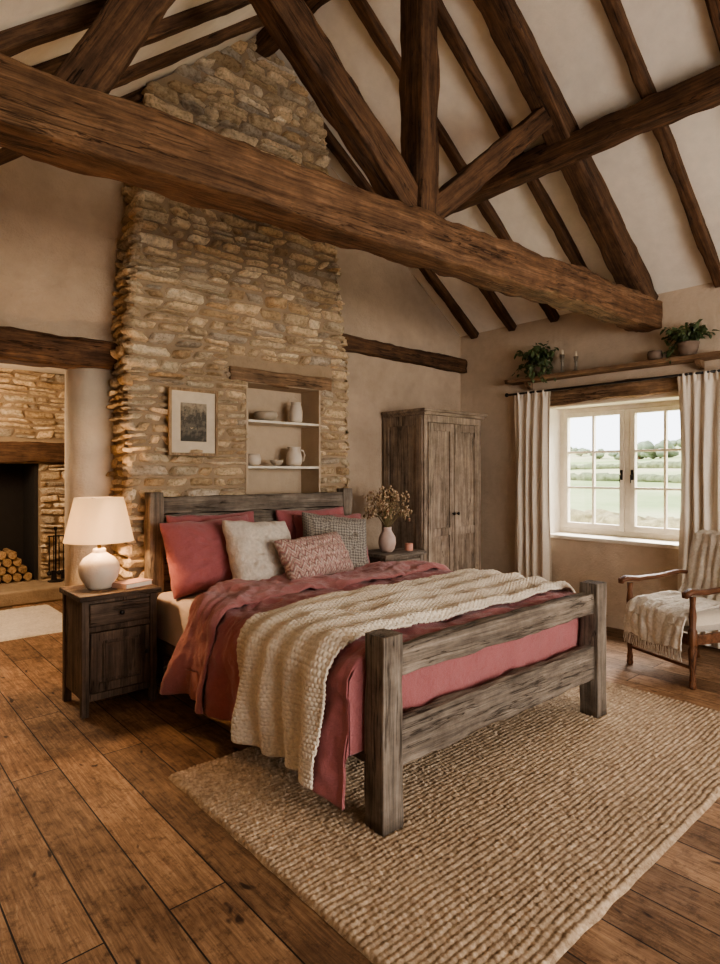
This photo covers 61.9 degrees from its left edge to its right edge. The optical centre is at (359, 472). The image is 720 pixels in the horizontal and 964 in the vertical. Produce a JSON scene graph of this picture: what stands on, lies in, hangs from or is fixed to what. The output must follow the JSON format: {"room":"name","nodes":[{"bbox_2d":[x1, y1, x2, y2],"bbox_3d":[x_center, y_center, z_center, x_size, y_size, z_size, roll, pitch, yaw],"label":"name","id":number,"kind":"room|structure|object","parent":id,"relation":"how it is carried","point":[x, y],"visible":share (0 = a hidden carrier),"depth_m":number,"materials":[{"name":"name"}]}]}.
{"room":"bedroom","nodes":[
{"label":"bedroom","id":0,"kind":"room"},
{"bbox_2d":[0,363,64,374],"bbox_3d":[-4.726,-1.300,5.285,6.900,0.100,4.220,0,0,-41],"label":"ceiling","id":1,"kind":"structure","parent":0,"point":[2,365],"depth_m":7.18,"materials":[{"name":"paint"}]},
{"bbox_2d":[0,0,263,147],"bbox_3d":[-0.241,-2.169,1.574,3.720,3.262,7.280,0,0,-41],"label":"ceiling","id":2,"kind":"structure","parent":0,"point":[13,13],"depth_m":3.47,"materials":[{"name":"paint"}]},
{"bbox_2d":[0,0,106,56],"bbox_3d":[-1.174,-2.208,2.833,3.431,2.957,0.103,0,0,-42],"label":"rafter","id":3,"kind":"object","parent":2,"relation":"attached to","point":[15,40],"visible":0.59,"depth_m":2.62,"materials":[{"name":"brown wood"}]},
{"bbox_2d":[0,86,146,165],"bbox_3d":[-2.196,-2.205,3.999,3.429,2.962,0.099,0,0,-41],"label":"rafter","id":4,"kind":"object","parent":2,"relation":"attached to","point":[6,155],"visible":0.05,"depth_m":3.93,"materials":[{"name":"brown wood"}]},
{"bbox_2d":[31,0,250,74],"bbox_3d":[-1.478,-2.210,3.175,3.433,2.960,0.103,0,0,-41],"label":"rafter","id":5,"kind":"object","parent":2,"relation":"attached to","point":[174,24],"visible":0.35,"depth_m":3.53,"materials":[{"name":"brown wood"}]},
{"bbox_2d":[112,15,263,89],"bbox_3d":[-1.831,-2.205,3.586,3.434,2.958,0.100,0,0,-42],"label":"rafter","id":6,"kind":"object","parent":2,"relation":"attached to","point":[138,70],"visible":0.37,"depth_m":4.10,"materials":[{"name":"brown wood"}]},
{"bbox_2d":[0,156,460,549],"bbox_3d":[-1.415,-1.125,5.158,6.700,5.250,0.350,0,0,-41],"label":"wall","id":7,"kind":"structure","parent":0,"point":[61,232],"depth_m":4.53,"materials":[{"name":"beige paint"}]},
{"bbox_2d":[65,368,113,585],"bbox_3d":[-2.038,0.350,4.602,0.410,2.300,0.340,0,0,-41],"label":"wall pier","id":8,"kind":"structure","parent":7,"relation":"attached to","point":[88,427],"depth_m":4.43,"materials":[{"name":"beige paint"}]},
{"bbox_2d":[0,326,117,369],"bbox_3d":[-2.767,-0.889,3.864,2.360,0.242,0.329,0,0,-41],"label":"beam","id":9,"kind":"structure","parent":8,"relation":"on","point":[18,346],"depth_m":4.22,"materials":[{"name":"brown wood"}]},
{"bbox_2d":[342,333,466,372],"bbox_3d":[0.456,-1.289,6.529,2.080,0.178,0.143,1,0,-41],"label":"beam","id":10,"kind":"structure","parent":7,"relation":"attached to","point":[374,348],"depth_m":6.48,"materials":[{"name":"brown wood"}]},
{"bbox_2d":[0,600,719,963],"bbox_3d":[-1.207,1.530,3.335,9.600,0.060,11.800,0,0,-41],"label":"floor","id":11,"kind":"structure","parent":0,"point":[104,859],"depth_m":2.35,"materials":[{"name":"brown wood"}]},
{"bbox_2d":[0,604,61,641],"bbox_3d":[-3.899,1.487,5.595,2.155,0.022,1.359,0,0,-41],"label":"rug","id":12,"kind":"object","parent":11,"relation":"on","point":[25,622],"visible":0.91,"depth_m":5.96,"materials":[{"name":"beige fabric"}]},
{"bbox_2d":[0,368,64,607],"bbox_3d":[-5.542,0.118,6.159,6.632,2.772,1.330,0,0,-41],"label":"fireplace","id":13,"kind":"object","parent":11,"relation":"on","point":[32,404],"visible":0.38,"depth_m":7.47,"materials":[{"name":"stone"}]},
{"bbox_2d":[0,573,11,582],"bbox_3d":[-4.379,1.280,7.386,0.104,0.108,0.400,0,0,-41],"label":"log","id":14,"kind":"object","parent":13,"relation":"on","point":[6,577],"visible":0.77,"depth_m":7.24,"materials":[{"name":"brown wood"}]},
{"bbox_2d":[0,566,5,575],"bbox_3d":[-4.436,1.185,7.367,0.104,0.108,0.400,0,0,-41],"label":"log","id":15,"kind":"object","parent":14,"relation":"on","point":[2,569],"visible":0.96,"depth_m":7.22,"materials":[{"name":"brown wood"}]},
{"bbox_2d":[7,572,21,581],"bbox_3d":[-4.303,1.280,7.470,0.104,0.108,0.400,0,0,-41],"label":"log","id":16,"kind":"object","parent":13,"relation":"on","point":[17,577],"visible":0.62,"depth_m":7.32,"materials":[{"name":"brown wood"}]},
{"bbox_2d":[2,565,16,574],"bbox_3d":[-4.349,1.185,7.437,0.104,0.108,0.400,0,0,-41],"label":"log","id":17,"kind":"object","parent":16,"relation":"on","point":[12,569],"visible":0.63,"depth_m":7.29,"materials":[{"name":"brown wood"}]},
{"bbox_2d":[0,558,11,567],"bbox_3d":[-4.386,1.090,7.394,0.104,0.108,0.400,0,0,-41],"label":"log","id":18,"kind":"object","parent":17,"relation":"on","point":[6,562],"visible":0.79,"depth_m":7.24,"materials":[{"name":"brown wood"}]},
{"bbox_2d":[0,550,5,559],"bbox_3d":[-4.434,1.000,7.364,0.104,0.108,0.400,0,0,-41],"label":"log","id":19,"kind":"object","parent":18,"relation":"on","point":[2,554],"visible":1,"depth_m":7.22,"materials":[{"name":"brown wood"}]},
{"bbox_2d":[17,571,31,580],"bbox_3d":[-4.215,1.280,7.539,0.104,0.108,0.400,0,0,-41],"label":"log","id":20,"kind":"object","parent":13,"relation":"on","point":[27,576],"visible":0.57,"depth_m":7.39,"materials":[{"name":"brown wood"}]},
{"bbox_2d":[12,564,26,573],"bbox_3d":[-4.250,1.185,7.494,0.104,0.108,0.400,0,0,-41],"label":"log","id":21,"kind":"object","parent":20,"relation":"on","point":[22,568],"visible":0.65,"depth_m":7.34,"materials":[{"name":"brown wood"}]},
{"bbox_2d":[6,557,21,565],"bbox_3d":[-4.313,1.090,7.481,0.104,0.108,0.400,0,0,-41],"label":"log","id":22,"kind":"object","parent":21,"relation":"on","point":[17,561],"visible":0.6,"depth_m":7.33,"materials":[{"name":"brown wood"}]},
{"bbox_2d":[2,548,16,559],"bbox_3d":[-4.336,1.000,7.422,0.104,0.108,0.400,0,0,-41],"label":"log","id":23,"kind":"object","parent":22,"relation":"on","point":[11,554],"visible":0.88,"depth_m":7.28,"materials":[{"name":"brown wood"}]},
{"bbox_2d":[47,527,64,582],"bbox_3d":[-3.738,0.995,7.370,0.220,0.670,0.180,0,0,-41],"label":"fireplace tools","id":24,"kind":"object","parent":13,"relation":"on","point":[53,574],"visible":1,"depth_m":7.36,"materials":[{"name":"metal"}]},
{"bbox_2d":[59,579,160,718],"bbox_3d":[-1.641,1.125,3.948,0.510,0.750,0.446,0,0,-41],"label":"nightstand","id":25,"kind":"object","parent":11,"relation":"on","point":[109,636],"visible":0.94,"depth_m":3.80,"materials":[{"name":"brown wood"}]},
{"bbox_2d":[63,497,133,589],"bbox_3d":[-1.705,0.455,3.923,0.430,0.589,0.430,0,0,-41],"label":"table lamp","id":26,"kind":"object","parent":25,"relation":"on","point":[98,521],"visible":1,"depth_m":3.80,"materials":[{"name":"beige ceramic"}]},
{"bbox_2d":[112,578,152,589],"bbox_3d":[-1.508,0.732,3.976,0.140,0.034,0.213,0,0,31],"label":"book","id":27,"kind":"object","parent":25,"relation":"on","point":[135,582],"visible":1,"depth_m":3.92,"materials":[{"name":"paper"}]},
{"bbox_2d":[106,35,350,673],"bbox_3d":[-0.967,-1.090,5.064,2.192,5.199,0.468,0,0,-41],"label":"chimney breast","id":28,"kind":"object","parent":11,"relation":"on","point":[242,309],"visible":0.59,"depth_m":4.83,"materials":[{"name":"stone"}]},
{"bbox_2d":[168,386,217,455],"bbox_3d":[-1.284,-0.385,4.587,0.400,0.510,0.080,0,0,-41],"label":"framed picture","id":29,"kind":"object","parent":28,"relation":"attached to","point":[188,408],"visible":1,"depth_m":4.55,"materials":[{"name":"wood"},{"name":"paper"},{"name":"glass"}]},
{"bbox_2d":[181,402,206,441],"bbox_3d":[-1.264,-0.385,4.564,0.210,0.290,0.004,0,0,-41],"label":"print","id":30,"kind":"object","parent":29,"relation":"attached to","point":[193,414],"depth_m":4.57},
{"bbox_2d":[248,454,260,465],"bbox_3d":[-0.905,-0.112,5.094,0.132,0.100,0.131,0,0,-41],"label":"jar","id":31,"kind":"object","parent":28,"relation":"on","point":[253,459],"visible":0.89,"depth_m":5.04,"materials":[{"name":"beige ceramic"}]},
{"bbox_2d":[253,411,277,420],"bbox_3d":[-0.815,-0.488,5.174,0.210,0.082,0.208,0,0,-41],"label":"bowl","id":32,"kind":"object","parent":28,"relation":"on","point":[259,415],"visible":0.93,"depth_m":5.09,"materials":[{"name":"beige ceramic"}]},
{"bbox_2d":[270,460,283,465],"bbox_3d":[-0.721,-0.087,5.203,0.120,0.050,0.119,0,0,-41],"label":"bowl","id":33,"kind":"object","parent":28,"relation":"on","point":[274,462],"visible":1,"depth_m":5.16,"materials":[{"name":"beige ceramic"}]},
{"bbox_2d":[248,466,318,468],"bbox_3d":[-0.738,-0.049,5.298,0.736,0.022,0.275,0,0,-41],"label":"niche shelf","id":34,"kind":"object","parent":28,"relation":"attached to","point":[249,467],"depth_m":5.18,"materials":[{"name":"beige paint"}]},
{"bbox_2d":[248,419,318,427],"bbox_3d":[-0.738,-0.434,5.298,0.736,0.022,0.275,0,0,-41],"label":"niche shelf","id":35,"kind":"object","parent":28,"relation":"attached to","point":[252,423],"depth_m":5.32,"materials":[{"name":"beige paint"}]},
{"bbox_2d":[286,447,304,465],"bbox_3d":[-0.576,-0.147,5.374,0.178,0.170,0.150,0,0,-6],"label":"pitcher","id":36,"kind":"object","parent":28,"relation":"on","point":[293,457],"visible":0.95,"depth_m":5.32,"materials":[{"name":"beige ceramic"}]},
{"bbox_2d":[289,402,302,422],"bbox_3d":[-0.575,-0.539,5.385,0.120,0.185,0.119,0,0,-41],"label":"vase","id":37,"kind":"object","parent":28,"relation":"on","point":[295,413],"visible":0.91,"depth_m":5.34,"materials":[{"name":"beige ceramic"}]},
{"bbox_2d":[144,488,606,836],"bbox_3d":[-0.021,0.820,4.014,2.320,1.360,2.518,0,0,-41],"label":"double bed","id":38,"kind":"object","parent":11,"relation":"on","point":[395,698],"visible":0.64,"depth_m":3.23,"materials":[{"name":"brown wood"}]},
{"bbox_2d":[160,514,248,598],"bbox_3d":[-1.052,0.583,4.317,0.322,0.528,0.738,0,0,43],"label":"pillow","id":39,"kind":"object","parent":38,"relation":"on","point":[197,557],"visible":0.63,"depth_m":4.12,"materials":[{"name":"red fabric"}]},
{"bbox_2d":[166,511,253,590],"bbox_3d":[-1.089,0.569,4.514,0.727,0.539,0.255,0,0,-39],"label":"pillow","id":40,"kind":"object","parent":38,"relation":"on","point":[195,518],"visible":0.09,"depth_m":4.44,"materials":[{"name":"red fabric"}]},
{"bbox_2d":[222,520,290,580],"bbox_3d":[-0.698,0.594,4.346,0.348,0.523,0.610,0,0,42],"label":"cushion","id":41,"kind":"object","parent":38,"relation":"on","point":[252,552],"visible":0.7,"depth_m":4.19,"materials":[{"name":"beige fabric"}]},
{"bbox_2d":[275,506,343,538],"bbox_3d":[-0.392,0.567,5.131,0.725,0.534,0.251,0,0,-44],"label":"pillow","id":42,"kind":"object","parent":38,"relation":"on","point":[281,515],"visible":0.19,"depth_m":4.95,"materials":[{"name":"red fabric"}]},
{"bbox_2d":[274,531,353,579],"bbox_3d":[-0.317,0.613,4.356,0.275,0.326,0.653,0,0,39],"label":"cushion","id":43,"kind":"object","parent":38,"relation":"on","point":[325,553],"visible":0.94,"depth_m":4.22,"materials":[{"name":"pink fabric"}]},
{"bbox_2d":[293,513,369,562],"bbox_3d":[-0.226,0.590,5.067,0.721,0.509,0.297,0,0,-38],"label":"pillow","id":44,"kind":"object","parent":38,"relation":"on","point":[297,518],"visible":0.08,"depth_m":4.91,"materials":[{"name":"red fabric"}]},
{"bbox_2d":[302,512,368,567],"bbox_3d":[-0.195,0.582,4.812,0.615,0.540,0.324,0,0,-22],"label":"cushion","id":45,"kind":"object","parent":38,"relation":"on","point":[352,531],"visible":0.48,"depth_m":4.77,"materials":[{"name":"grey fabric"}]},
{"bbox_2d":[202,568,579,810],"bbox_3d":[0.161,1.066,3.809,2.227,0.672,1.710,0,0,-41],"label":"duvet","id":46,"kind":"object","parent":38,"relation":"on","point":[226,606],"depth_m":3.23,"materials":[{"name":"fabric"}]},
{"bbox_2d":[231,568,575,789],"bbox_3d":[0.390,1.007,3.542,2.348,0.662,0.856,0,0,-41],"label":"knitted throw","id":47,"kind":"object","parent":38,"relation":"on","point":[285,655],"visible":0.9,"depth_m":2.92,"materials":[{"name":"beige fabric"}]},
{"bbox_2d":[368,547,426,562],"bbox_3d":[0.304,1.120,5.696,0.550,0.760,0.416,0,0,-41],"label":"nightstand","id":48,"kind":"object","parent":11,"relation":"on","point":[398,554],"visible":0.22,"depth_m":5.57,"materials":[{"name":"brown wood"}]},
{"bbox_2d":[363,485,411,551],"bbox_3d":[0.270,0.425,5.623,0.595,0.628,0.379,0,0,-31],"label":"flower vase","id":49,"kind":"object","parent":48,"relation":"on","point":[387,539],"visible":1,"depth_m":5.58,"materials":[{"name":"ceramic"}]},
{"bbox_2d":[405,543,412,550],"bbox_3d":[0.466,0.697,5.717,0.076,0.084,0.075,0,0,-41],"label":"candle","id":50,"kind":"object","parent":48,"relation":"on","point":[408,546],"visible":1,"depth_m":5.69,"materials":[{"name":"pink wax"}]},
{"bbox_2d":[381,408,486,570],"bbox_3d":[0.805,0.430,6.429,1.010,2.140,0.620,0,0,-41],"label":"wardrobe","id":51,"kind":"object","parent":11,"relation":"on","point":[432,455],"visible":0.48,"depth_m":6.17,"materials":[{"name":"brown wood"}]},
{"bbox_2d":[168,681,719,963],"bbox_3d":[0.763,1.485,3.218,2.926,0.026,1.868,0,0,-41],"label":"area rug","id":52,"kind":"object","parent":11,"relation":"on","point":[518,835],"visible":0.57,"depth_m":2.52,"materials":[{"name":"carpet"}]},
{"bbox_2d":[618,529,719,689],"bbox_3d":[2.570,0.984,4.560,0.946,1.045,0.685,0,0,-19],"label":"armchair","id":53,"kind":"object","parent":11,"relation":"on","point":[660,618],"visible":1,"depth_m":4.47,"materials":[{"name":"brown wood"}]},
{"bbox_2d":[683,607,719,631],"bbox_3d":[2.472,1.075,4.531,0.560,0.160,0.540,0,0,-19],"label":"seat cushion","id":54,"kind":"object","parent":53,"relation":"on","point":[707,620],"depth_m":4.27,"materials":[{"name":"fabric"}]},
{"bbox_2d":[275,0,719,336],"bbox_3d":[2.422,-2.584,3.921,3.380,2.432,7.280,0,0,-41],"label":"ceiling","id":55,"kind":"structure","parent":0,"point":[676,41],"depth_m":4.66,"materials":[{"name":"paint"}]},
{"bbox_2d":[324,123,478,338],"bbox_3d":[0.260,-2.634,6.096,2.981,2.112,0.104,0,0,-41],"label":"rafter","id":56,"kind":"object","parent":55,"relation":"attached to","point":[333,145],"visible":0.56,"depth_m":6.47,"materials":[{"name":"brown wood"}]},
{"bbox_2d":[366,103,516,330],"bbox_3d":[0.601,-2.631,5.704,2.984,2.117,0.097,0,0,-41],"label":"rafter","id":57,"kind":"object","parent":55,"relation":"attached to","point":[491,297],"visible":0.22,"depth_m":6.47,"materials":[{"name":"brown wood"}]},
{"bbox_2d":[348,0,559,321],"bbox_3d":[0.947,-2.630,5.316,2.982,2.109,0.100,0,0,-42],"label":"rafter","id":58,"kind":"object","parent":55,"relation":"attached to","point":[362,8],"visible":0.52,"depth_m":5.03,"materials":[{"name":"brown wood"}]},
{"bbox_2d":[437,0,587,267],"bbox_3d":[1.292,-2.629,4.924,2.981,2.115,0.102,0,0,-41],"label":"rafter","id":59,"kind":"object","parent":55,"relation":"attached to","point":[449,31],"visible":0.65,"depth_m":4.68,"materials":[{"name":"brown wood"}]},
{"bbox_2d":[600,0,719,287],"bbox_3d":[1.980,-2.636,4.144,2.980,2.114,0.101,0,0,-42],"label":"rafter","id":60,"kind":"object","parent":55,"relation":"attached to","point":[614,10],"visible":0.94,"depth_m":4.35,"materials":[{"name":"brown wood"}]},
{"bbox_2d":[705,0,719,50],"bbox_3d":[2.322,-2.635,3.754,2.981,2.114,0.099,0,0,-41],"label":"rafter","id":61,"kind":"object","parent":55,"relation":"attached to","point":[713,6],"visible":1,"depth_m":3.61,"materials":[{"name":"brown wood"}]},
{"bbox_2d":[461,282,719,616],"bbox_3d":[3.539,-0.125,4.907,0.400,3.250,7.280,0,0,-41],"label":"wall","id":62,"kind":"structure","parent":0,"point":[489,356],"depth_m":6.17,"materials":[{"name":"beige paint"}]},
{"bbox_2d":[0,0,662,332],"bbox_3d":[0.478,-2.539,3.779,5.769,2.475,0.350,0,0,-38],"label":"roof truss","id":63,"kind":"object","parent":62,"relation":"on","point":[68,119],"visible":0.96,"depth_m":3.35,"materials":[{"name":"brown wood"}]},
{"bbox_2d":[255,0,329,57],"bbox_3d":[1.270,-3.599,2.672,0.148,0.208,6.930,0,0,-41],"label":"ridge beam","id":64,"kind":"structure","parent":63,"relation":"on","point":[266,46],"depth_m":4.91,"materials":[{"name":"brown wood"}]},
{"bbox_2d":[445,65,719,217],"bbox_3d":[2.410,-2.474,3.678,0.199,0.202,6.931,0,0,-41],"label":"purlin","id":65,"kind":"object","parent":63,"relation":"attached to","point":[700,92],"visible":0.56,"depth_m":4.30,"materials":[{"name":"brown wood"}]},
{"bbox_2d":[504,351,719,389],"bbox_3d":[2.361,-0.958,5.808,0.198,0.116,2.150,0,0,-41],"label":"wall shelf","id":66,"kind":"object","parent":62,"relation":"attached to","point":[699,359],"visible":0.97,"depth_m":5.59,"materials":[{"name":"brown wood"}]},
{"bbox_2d":[512,341,558,385],"bbox_3d":[1.787,-1.156,6.285,0.420,0.470,0.538,0,0,-41],"label":"potted plant","id":67,"kind":"object","parent":66,"relation":"on","point":[536,362],"visible":0.99,"depth_m":6.25,"materials":[{"name":"green plant"}]},
{"bbox_2d":[559,350,564,372],"bbox_3d":[2.065,-1.138,6.126,0.076,0.244,0.076,0,0,-41],"label":"candlestick","id":68,"kind":"object","parent":66,"relation":"on","point":[562,355],"visible":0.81,"depth_m":6.11,"materials":[{"name":"grey metal"}]},
{"bbox_2d":[573,351,578,370],"bbox_3d":[2.164,-1.118,6.014,0.076,0.204,0.076,0,0,-41],"label":"candlestick","id":69,"kind":"object","parent":66,"relation":"on","point":[575,357],"visible":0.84,"depth_m":6.00,"materials":[{"name":"grey metal"}]},
{"bbox_2d":[647,350,662,359],"bbox_3d":[2.673,-1.058,5.436,0.132,0.085,0.131,0,0,-41],"label":"pot","id":70,"kind":"object","parent":66,"relation":"on","point":[655,354],"visible":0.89,"depth_m":5.39,"materials":[{"name":"ceramic"}]},
{"bbox_2d":[660,319,719,363],"bbox_3d":[2.814,-1.132,5.199,0.336,0.366,0.489,0,0,-41],"label":"potted plant","id":71,"kind":"object","parent":66,"relation":"on","point":[687,342],"visible":1,"depth_m":5.17,"materials":[{"name":"green plant"}]},
{"bbox_2d":[505,369,719,396],"bbox_3d":[2.434,-0.860,5.766,0.122,0.044,2.414,0,0,-41],"label":"curtain rod","id":72,"kind":"object","parent":62,"relation":"attached to","point":[718,370],"visible":0.98,"depth_m":5.70,"materials":[{"name":"metal"}]},
{"bbox_2d":[514,390,550,581],"bbox_3d":[1.825,0.300,6.395,0.084,2.340,0.446,0,0,-41],"label":"curtain","id":73,"kind":"object","parent":72,"relation":"hanging from","point":[531,410],"visible":0.9,"depth_m":6.35,"materials":[{"name":"fabric"}]},
{"bbox_2d":[677,370,719,648],"bbox_3d":[2.972,0.300,5.101,0.085,2.340,0.528,0,0,-41],"label":"curtain","id":74,"kind":"object","parent":72,"relation":"hanging from","point":[699,394],"visible":0.64,"depth_m":5.16,"materials":[{"name":"fabric"}]},
{"bbox_2d":[549,395,678,532],"bbox_3d":[2.587,-0.025,5.920,0.290,1.370,1.520,0,0,-41],"label":"window reveal","id":75,"kind":"object","parent":62,"relation":"in","point":[554,431],"depth_m":6.45,"materials":[{"name":"white paint"}]},
{"bbox_2d":[560,400,680,540],"bbox_3d":[2.675,-0.024,5.997,0.115,1.328,1.476,0,0,-41],"label":"window","id":76,"kind":"structure","parent":75,"relation":"attached to","point":[627,527],"depth_m":6.02,"materials":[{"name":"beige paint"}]},
{"bbox_2d":[551,532,678,548],"bbox_3d":[2.566,0.661,5.902,0.345,0.038,1.560,0,0,-41],"label":"window sill","id":77,"kind":"structure","parent":62,"relation":"attached to","point":[669,544],"depth_m":5.83,"materials":[{"name":"beige paint"}]},
{"bbox_2d":[550,372,691,405],"bbox_3d":[2.461,-0.790,5.849,0.159,0.204,1.920,0,0,-41],"label":"lintel beam","id":78,"kind":"structure","parent":62,"relation":"attached to","point":[664,385],"depth_m":5.76,"materials":[{"name":"brown wood"}]},
{"bbox_2d":[606,614,715,647],"bbox_3d":[3.498,1.440,4.637,0.020,0.120,6.930,0,0,-41],"label":"baseboard","id":79,"kind":"structure","parent":62,"relation":"attached to","point":[613,621],"depth_m":5.79,"materials":[{"name":"paint"}]},
{"label":"outside","id":80,"kind":"structure","parent":0,"visible":0},
{"bbox_2d":[570,445,680,517],"bbox_3d":[33.709,-4.552,163.032,253.800,12.804,320.000,0,0,-41],"label":"ground","id":81,"kind":"structure","parent":80,"point":[649,502],"depth_m":48.24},
{"bbox_2d":[571,447,590,455],"bbox_3d":[64.056,-6.048,173.285,4.615,2.830,5.134,0,0,-41],"label":"tree","id":82,"kind":"object","parent":81,"relation":"on","point":[575,448],"visible":0.6,"depth_m":172.32,"materials":[{"name":"green wood"}]},
{"bbox_2d":[589,448,604,458],"bbox_3d":[62.021,-4.899,156.808,4.873,2.863,4.868,0,0,-41],"label":"tree","id":83,"kind":"object","parent":81,"relation":"on","point":[598,455],"visible":0.56,"depth_m":154.66,"materials":[{"name":"green plant"}]},
{"bbox_2d":[608,453,618,459],"bbox_3d":[61.118,-4.113,141.570,4.517,2.427,5.340,0,0,-41],"label":"tree","id":84,"kind":"object","parent":81,"relation":"on","point":[615,455],"visible":0.38,"depth_m":141.65,"materials":[{"name":"green plant"}]},
{"bbox_2d":[570,509,679,539],"bbox_3d":[6.861,1.659,20.044,1.809,1.055,16.886,0,0,-30],"label":"hedge","id":85,"kind":"object","parent":81,"relation":"on","point":[602,516],"visible":0.11,"depth_m":18.07,"materials":[{"name":"green plant"}]},
{"bbox_2d":[570,472,680,482],"bbox_3d":[24.961,0.662,69.901,2.275,1.565,47.457,0,0,-28],"label":"hedge","id":86,"kind":"object","parent":81,"relation":"on","point":[584,476],"visible":0.15,"depth_m":64.11,"materials":[{"name":"green plant"}]},
{"bbox_2d":[570,461,680,469],"bbox_3d":[31.943,-0.729,102.961,16.817,1.915,73.778,0,0,-41],"label":"hedge","id":87,"kind":"object","parent":81,"relation":"on","point":[653,464],"visible":0.19,"depth_m":86.76,"materials":[{"name":"green plant"}]},
{"bbox_2d":[637,452,647,458],"bbox_3d":[60.833,-4.539,129.638,4.980,3.597,5.605,0,0,-41],"label":"tree","id":88,"kind":"object","parent":81,"relation":"on","point":[640,455],"visible":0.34,"depth_m":128.25,"materials":[{"name":"green plant"}]},
{"bbox_2d":[637,440,678,458],"bbox_3d":[59.219,-4.585,119.204,6.988,3.800,6.632,0,0,-41],"label":"tree","id":89,"kind":"object","parent":81,"relation":"on","point":[647,444],"visible":0.61,"depth_m":117.97,"materials":[{"name":"green plant"}]},
{"bbox_2d":[671,438,680,446],"bbox_3d":[84.023,-7.630,157.281,4.750,3.033,5.478,0,0,-41],"label":"tree","id":90,"kind":"object","parent":81,"relation":"on","point":[675,443],"visible":0.3,"depth_m":156.67,"materials":[{"name":"green plant"}]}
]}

